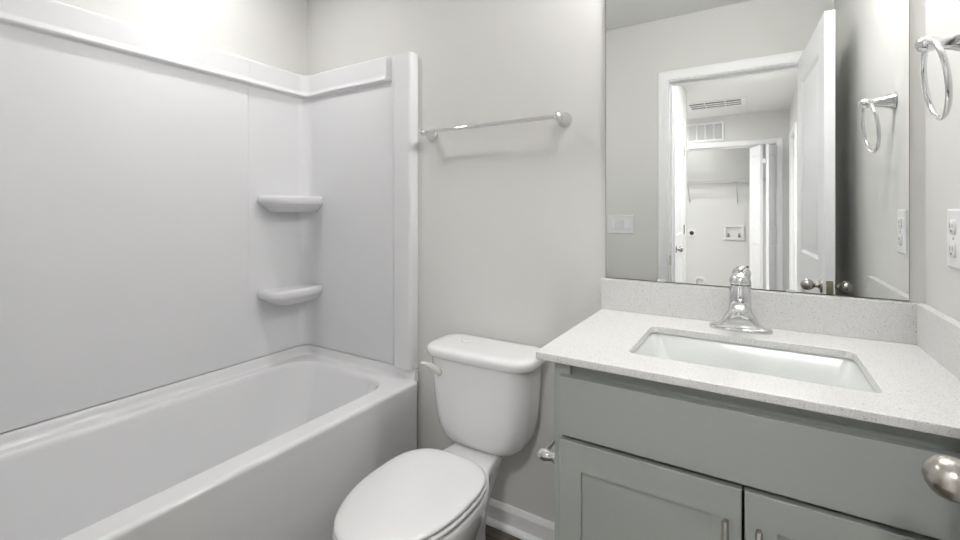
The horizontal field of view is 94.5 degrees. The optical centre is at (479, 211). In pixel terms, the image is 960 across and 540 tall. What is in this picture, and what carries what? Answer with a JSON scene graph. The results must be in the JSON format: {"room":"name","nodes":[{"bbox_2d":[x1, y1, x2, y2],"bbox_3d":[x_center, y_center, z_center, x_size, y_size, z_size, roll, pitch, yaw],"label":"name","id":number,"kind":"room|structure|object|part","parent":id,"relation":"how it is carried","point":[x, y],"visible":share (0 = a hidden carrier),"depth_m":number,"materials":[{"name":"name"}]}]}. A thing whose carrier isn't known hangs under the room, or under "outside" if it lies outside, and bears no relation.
{"room":"bathroom","nodes":[
{"label":"bathroom","id":0,"kind":"room"},
{"bbox_2d":[55,0,306,75],"bbox_3d":[-1.376,0.005,1.699,0.100,2.434,1.590,0,0,32],"label":"wall","id":1,"kind":"structure","parent":0,"point":[273,33],"depth_m":2.01,"materials":[{"name":"paint"}]},
{"bbox_2d":[0,0,417,432],"bbox_3d":[-0.980,-0.007,1.523,0.751,1.392,1.474,0,0,32],"label":"tub surround","id":2,"kind":"object","parent":1,"relation":"attached to","point":[173,209],"visible":1,"depth_m":1.80,"materials":[{"name":"white plastic"}]},
{"bbox_2d":[257,284,322,304],"bbox_3d":[-0.915,0.408,2.164,0.156,0.078,0.285,0,0,32],"label":"corner shelf","id":3,"kind":"object","parent":2,"relation":"attached to","point":[270,294],"depth_m":2.12,"materials":[{"name":"white plastic"}]},
{"bbox_2d":[257,195,322,211],"bbox_3d":[-0.915,-0.036,2.164,0.156,0.078,0.285,0,0,32],"label":"corner shelf","id":4,"kind":"object","parent":2,"relation":"attached to","point":[265,203],"depth_m":2.10,"materials":[{"name":"white plastic"}]},
{"bbox_3d":[-0.623,-0.007,2.135,0.560,1.392,0.055,0,0,32],"label":"panel","id":5,"kind":"part","parent":2,"relation":"part of","materials":[{"name":"white plastic"}]},
{"bbox_2d":[485,524,521,539],"bbox_3d":[-0.295,1.262,1.092,2.578,0.080,1.690,0,0,32],"label":"floor","id":6,"kind":"structure","parent":0,"point":[491,533],"depth_m":1.67,"materials":[{"name":"brown wood"}]},
{"bbox_2d":[0,345,417,539],"bbox_3d":[-0.972,0.957,1.518,0.771,0.530,1.465,0,0,32],"label":"bathtub","id":7,"kind":"object","parent":6,"relation":"on","point":[272,446],"visible":0.98,"depth_m":1.55,"materials":[{"name":"white plastic"}]},
{"bbox_2d":[333,334,545,539],"bbox_3d":[-0.125,0.854,1.392,0.441,0.736,0.765,0,0,32],"label":"toilet","id":8,"kind":"object","parent":6,"relation":"on","point":[487,390],"visible":0.98,"depth_m":1.46,"materials":[{"name":"white ceramic"}]},
{"bbox_3d":[-0.200,0.828,1.269,0.344,0.016,0.477,0,0,32],"label":"seat","id":9,"kind":"part","parent":8,"relation":"part of","materials":[{"name":"white plastic"}]},
{"bbox_3d":[-0.200,0.808,1.269,0.340,0.018,0.473,0,0,32],"label":"seat lid","id":10,"kind":"part","parent":8,"relation":"part of","materials":[{"name":"white plastic"}]},
{"bbox_3d":[-0.174,0.570,1.625,0.083,0.043,0.037,0,0,20],"label":"flush lever","id":11,"kind":"part","parent":8,"relation":"part of","materials":[{"name":"plastic"}]},
{"bbox_3d":[-0.157,1.030,1.339,0.342,0.383,0.617,0,0,32],"label":"bowl","id":12,"kind":"part","parent":8,"relation":"part of","materials":[{"name":"white ceramic"}]},
{"bbox_3d":[0.016,0.510,1.621,0.441,0.039,0.227,0,0,32],"label":"tank lid","id":13,"kind":"part","parent":8,"relation":"part of","materials":[{"name":"white ceramic"}]},
{"bbox_3d":[0.017,0.684,1.622,0.404,0.318,0.206,0,0,32],"label":"tank","id":14,"kind":"part","parent":8,"relation":"part of","materials":[{"name":"white ceramic"}]},
{"bbox_2d":[555,363,959,539],"bbox_3d":[0.625,0.786,1.050,0.761,0.872,0.588,0,0,32],"label":"vanity cabinet","id":15,"kind":"object","parent":6,"relation":"on","point":[636,458],"visible":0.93,"depth_m":0.85,"materials":[{"name":"paint"}]},
{"bbox_2d":[538,437,554,463],"bbox_3d":[0.228,0.637,1.211,0.086,0.054,0.196,0,0,32],"label":"toilet paper holder","id":16,"kind":"object","parent":15,"relation":"attached to","point":[544,453],"visible":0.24,"depth_m":1.15,"materials":[{"name":"silver metal"}]},
{"bbox_3d":[0.191,0.637,1.151,0.086,0.054,0.054,0,0,32],"label":"post","id":17,"kind":"part","parent":16,"relation":"part of","materials":[{"name":"silver metal"}]},
{"bbox_3d":[0.206,0.632,1.225,0.013,0.013,0.126,0,0,32],"label":"rod","id":18,"kind":"part","parent":16,"relation":"part of","materials":[{"name":"silver metal"}]},
{"bbox_3d":[0.341,0.816,0.933,0.360,0.588,0.020,0,0,32],"label":"door","id":19,"kind":"part","parent":15,"relation":"part of","materials":[{"name":"paint"}]},
{"bbox_3d":[0.459,0.636,0.829,0.012,0.128,0.036,0,0,32],"label":"handle","id":20,"kind":"part","parent":15,"relation":"part of","materials":[{"name":"silver metal"}]},
{"bbox_2d":[536,309,959,438],"bbox_3d":[0.618,0.339,1.075,0.803,0.018,0.559,0,0,32],"label":"countertop","id":21,"kind":"structure","parent":15,"relation":"on","point":[915,392],"depth_m":0.93,"materials":[{"name":"stone"}]},
{"bbox_2d":[709,268,772,334],"bbox_3d":[0.719,0.246,1.194,0.143,0.168,0.168,0,0,5],"label":"faucet","id":22,"kind":"object","parent":21,"relation":"on","point":[739,317],"visible":1,"depth_m":1.21,"materials":[{"name":"silver metal"}]},
{"bbox_3d":[0.686,0.259,1.173,0.045,0.050,0.124,0,0,32],"label":"spout","id":23,"kind":"part","parent":22,"relation":"part of","materials":[{"name":"silver metal"}]},
{"bbox_3d":[0.730,0.181,1.244,0.052,0.039,0.080,0,0,32],"label":"handle","id":24,"kind":"part","parent":22,"relation":"part of","materials":[{"name":"silver metal"}]},
{"bbox_2d":[633,333,875,392],"bbox_3d":[0.614,0.423,1.042,0.496,0.150,0.330,0,0,32],"label":"sink","id":25,"kind":"object","parent":21,"relation":"in","point":[800,366],"visible":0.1,"depth_m":1.14,"materials":[{"name":"white ceramic"}]},
{"bbox_2d":[917,304,959,379],"bbox_3d":[0.946,0.279,0.861,0.020,0.102,0.539,0,0,32],"label":"side splash","id":26,"kind":"object","parent":21,"relation":"on","point":[938,333],"visible":1,"depth_m":0.96,"materials":[{"name":"stone"}]},
{"bbox_3d":[0.504,0.636,0.801,0.012,0.128,0.036,0,0,32],"label":"handle","id":27,"kind":"part","parent":15,"relation":"part of","materials":[{"name":"silver metal"}]},
{"bbox_3d":[0.653,0.816,0.742,0.360,0.588,0.020,0,0,32],"label":"door","id":28,"kind":"part","parent":15,"relation":"part of","materials":[{"name":"paint"}]},
{"bbox_2d":[307,0,925,522],"bbox_3d":[0.122,0.005,1.769,2.578,2.434,0.100,0,0,32],"label":"wall","id":29,"kind":"structure","parent":0,"point":[512,217],"depth_m":1.72,"materials":[{"name":"paint"}]},
{"bbox_2d":[418,112,571,140],"bbox_3d":[0.028,-0.330,1.716,0.653,0.054,0.088,0,0,32],"label":"towel bar","id":30,"kind":"object","parent":29,"relation":"attached to","point":[564,119],"visible":1,"depth_m":1.64,"materials":[{"name":"silver metal"}]},
{"bbox_3d":[-0.227,-0.330,1.873,0.054,0.054,0.088,0,0,32],"label":"post","id":31,"kind":"part","parent":30,"relation":"part of","materials":[{"name":"silver metal"}]},
{"bbox_3d":[0.283,-0.330,1.559,0.054,0.054,0.088,0,0,32],"label":"post","id":32,"kind":"part","parent":30,"relation":"part of","materials":[{"name":"silver metal"}]},
{"bbox_2d":[486,498,554,539],"bbox_3d":[0.093,1.179,1.710,0.830,0.087,0.031,0,0,32],"label":"baseboard","id":33,"kind":"structure","parent":29,"relation":"attached to","point":[521,524],"depth_m":1.68,"materials":[{"name":"white paint"}]},
{"bbox_2d":[606,0,909,300],"bbox_3d":[0.754,-0.307,1.315,0.764,1.068,0.009,0,0,32],"label":"wall mirror","id":34,"kind":"object","parent":29,"relation":"attached to","point":[768,138],"visible":0.97,"depth_m":1.28,"materials":[{"name":"silver mirror"}]},
{"bbox_2d":[601,278,926,344],"bbox_3d":[0.759,0.279,1.305,0.805,0.102,0.020,0,0,32],"label":"backsplash","id":35,"kind":"structure","parent":29,"relation":"attached to","point":[862,318],"depth_m":1.24,"materials":[{"name":"stone"}]},
{"bbox_2d":[922,455,959,503],"bbox_3d":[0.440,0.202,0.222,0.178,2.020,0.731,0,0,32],"label":"door knob","id":36,"kind":"object","parent":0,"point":[941,473],"depth_m":0.50,"materials":[{"name":"silver metal"}]},
{"bbox_2d":[926,0,959,321],"bbox_3d":[0.734,0.005,0.400,0.100,2.434,1.590,0,0,32],"label":"wall","id":37,"kind":"structure","parent":0,"point":[942,16],"depth_m":1.01,"materials":[{"name":"paint"}]},
{"bbox_2d":[914,31,959,119],"bbox_3d":[0.918,-0.271,0.874,0.090,0.180,0.160,0,0,32],"label":"towel ring","id":38,"kind":"object","parent":37,"relation":"attached to","point":[925,44],"visible":1,"depth_m":0.87,"materials":[{"name":"silver metal"}]},
{"bbox_3d":[0.923,-0.334,0.882,0.090,0.054,0.054,0,0,32],"label":"post","id":39,"kind":"part","parent":38,"relation":"part of","materials":[{"name":"silver metal"}]},
{"bbox_2d":[947,209,959,269],"bbox_3d":[0.998,0.057,0.933,0.010,0.126,0.080,0,0,32],"label":"outlet","id":40,"kind":"object","parent":37,"relation":"attached to","point":[953,215],"visible":1,"depth_m":0.93,"materials":[{"name":"plastic"}]},
{"bbox_2d":[948,242,955,257],"bbox_3d":[0.996,0.081,0.935,0.004,0.033,0.033,0,0,32],"label":"receptacle","id":41,"kind":"object","parent":40,"relation":"attached to","point":[951,245],"depth_m":0.93,"materials":[{"name":"plastic"}]},
{"bbox_2d":[948,219,955,234],"bbox_3d":[0.996,0.033,0.935,0.004,0.033,0.033,0,0,32],"label":"receptacle","id":42,"kind":"object","parent":40,"relation":"attached to","point":[951,222],"depth_m":0.93,"materials":[{"name":"plastic"}]}
]}

